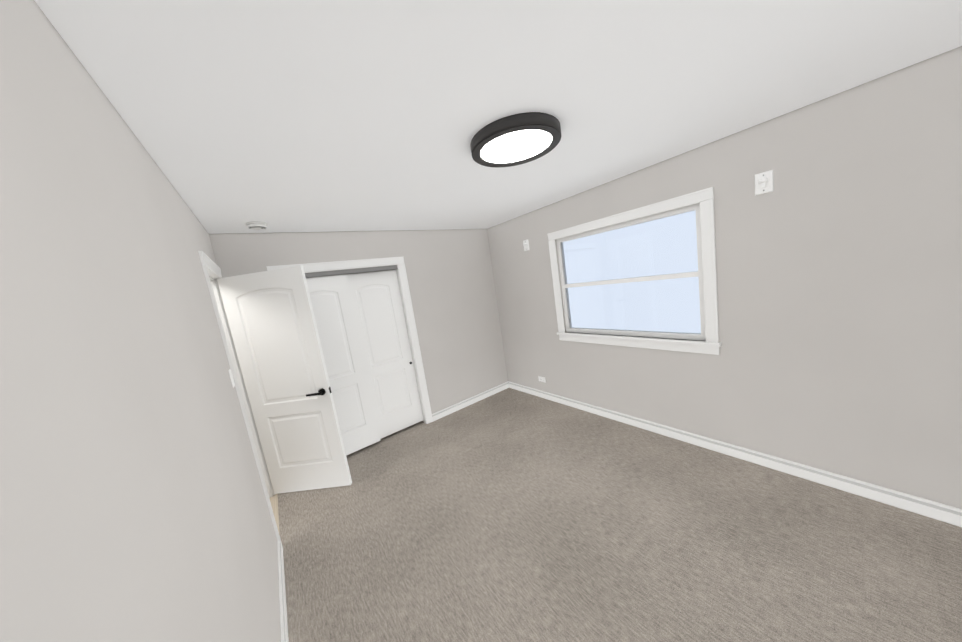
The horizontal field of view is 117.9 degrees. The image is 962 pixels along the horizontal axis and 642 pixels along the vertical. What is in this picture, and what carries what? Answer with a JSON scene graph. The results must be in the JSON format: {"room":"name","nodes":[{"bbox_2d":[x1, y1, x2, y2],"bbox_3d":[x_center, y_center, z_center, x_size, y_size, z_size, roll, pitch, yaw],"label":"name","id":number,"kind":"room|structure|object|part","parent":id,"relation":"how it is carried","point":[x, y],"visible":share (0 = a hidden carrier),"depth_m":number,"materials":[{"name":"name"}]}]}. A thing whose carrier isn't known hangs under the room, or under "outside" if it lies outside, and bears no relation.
{"room":"empty bedroom","nodes":[
{"label":"empty bedroom","id":0,"kind":"room"},
{"bbox_2d":[0,0,280,641],"bbox_3d":[-1.788,0.475,2.049,0.120,2.440,7.720,-14,9,-35],"label":"wall","id":1,"kind":"structure","parent":0,"point":[133,505],"depth_m":0.58,"materials":[{"name":"paint"}]},
{"bbox_2d":[228,369,234,387],"bbox_3d":[-1.590,0.364,1.851,0.010,0.116,0.072,-14,9,-35],"label":"light switch","id":2,"kind":"object","parent":1,"relation":"attached to","point":[231,377],"visible":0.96,"depth_m":1.83,"materials":[{"name":"white plastic"}]},
{"bbox_2d":[198,251,282,547],"bbox_3d":[-1.924,0.616,2.283,0.156,2.142,0.927,-14,9,-35],"label":"door frame","id":3,"kind":"structure","parent":1,"relation":"attached to","point":[213,277],"depth_m":2.46,"materials":[{"name":"white wood"}]},
{"bbox_2d":[217,266,351,493],"bbox_3d":[-1.722,0.579,2.584,0.599,2.022,0.512,-14,9,-35],"label":"entry door","id":4,"kind":"structure","parent":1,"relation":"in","point":[273,327],"depth_m":2.56,"materials":[{"name":"white painted wood"},{"name":"black metal"}]},
{"bbox_2d":[277,381,961,641],"bbox_3d":[0.541,1.342,1.895,3.053,0.100,4.438,-14,9,-35],"label":"baseboard","id":5,"kind":"structure","parent":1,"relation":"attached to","point":[952,515],"depth_m":2.10,"materials":[{"name":"white wood"}]},
{"bbox_2d":[269,494,279,534],"bbox_3d":[-2.792,1.780,2.910,1.230,0.046,5.200,-14,9,-35],"label":"floor","id":6,"kind":"structure","parent":0,"point":[274,501],"depth_m":2.58,"materials":[{"name":"brown wood"}]},
{"bbox_2d":[309,269,393,277],"bbox_3d":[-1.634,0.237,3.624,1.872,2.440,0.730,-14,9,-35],"label":"door track","id":7,"kind":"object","parent":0,"point":[354,273],"depth_m":3.90,"materials":[{"name":"metal"}]},
{"bbox_2d":[209,229,507,413],"bbox_3d":[-0.932,0.134,3.609,3.173,2.440,0.120,-14,9,-35],"label":"wall","id":8,"kind":"structure","parent":0,"point":[450,278],"depth_m":3.80,"materials":[{"name":"paint"}]},
{"bbox_2d":[266,257,432,455],"bbox_3d":[-1.355,0.399,3.295,1.352,2.130,0.138,-14,9,-35],"label":"closet door","id":9,"kind":"structure","parent":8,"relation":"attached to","point":[410,343],"depth_m":3.34,"materials":[{"name":"white wood"}]},
{"bbox_3d":[-1.497,-0.534,3.172,1.170,0.046,0.110,-14,9,-35],"label":"closet track rail","id":10,"kind":"part","parent":9,"relation":"part of","materials":[{"name":"grey metal"}]},
{"bbox_2d":[34,0,961,233],"bbox_3d":[-1.240,-0.962,2.487,4.523,0.100,7.840,-14,9,-35],"label":"ceiling","id":11,"kind":"structure","parent":0,"point":[278,116],"depth_m":1.15,"materials":[{"name":"paint"}]},
{"bbox_2d":[246,221,266,229],"bbox_3d":[-1.856,-0.785,2.402,0.144,0.045,0.144,-14,9,-35],"label":"smoke detector","id":12,"kind":"object","parent":11,"relation":"attached to","point":[256,225],"visible":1,"depth_m":2.36,"materials":[{"name":"white plastic"}]},
{"bbox_2d":[470,112,560,167],"bbox_3d":[0.188,-0.975,1.597,0.490,0.054,0.490,-14,9,-35],"label":"ceiling light","id":13,"kind":"object","parent":11,"relation":"attached to","point":[516,139],"visible":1,"depth_m":1.51,"materials":[{"name":"black metal"}]},
{"bbox_2d":[277,388,961,641],"bbox_3d":[0.330,1.408,2.207,3.053,0.050,5.188,-14,9,-35],"label":"floor","id":14,"kind":"structure","parent":0,"point":[509,515],"depth_m":1.76,"materials":[{"name":"grey carpet"}]},
{"bbox_2d":[487,46,961,508],"bbox_3d":[1.663,-0.116,2.605,0.120,2.440,4.558,-14,9,-35],"label":"wall","id":15,"kind":"structure","parent":0,"point":[839,269],"depth_m":1.84,"materials":[{"name":"paint"}]},
{"bbox_2d":[523,239,528,250],"bbox_3d":[0.564,-0.962,3.688,0.036,0.136,0.090,-14,9,-35],"label":"curtain bracket","id":16,"kind":"object","parent":15,"relation":"attached to","point":[526,244],"visible":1,"depth_m":3.68,"materials":[{"name":"white plastic"}]},
{"bbox_2d":[538,376,545,382],"bbox_3d":[0.830,0.796,3.949,0.009,0.076,0.124,-14,9,-35],"label":"electrical outlet","id":17,"kind":"object","parent":15,"relation":"attached to","point":[541,379],"visible":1,"depth_m":3.94,"materials":[{"name":"white plastic"}]},
{"bbox_2d":[547,187,721,354],"bbox_3d":[1.366,-0.383,2.865,0.125,1.280,1.590,-14,9,-35],"label":"window","id":18,"kind":"structure","parent":15,"relation":"in","point":[642,276],"depth_m":2.68,"materials":[{"name":"white"}]},
{"bbox_2d":[755,170,772,195],"bbox_3d":[1.866,-0.914,1.916,0.036,0.136,0.090,-14,9,-35],"label":"curtain bracket","id":19,"kind":"object","parent":15,"relation":"attached to","point":[763,182],"visible":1,"depth_m":1.91,"materials":[{"name":"white plastic"}]}
]}

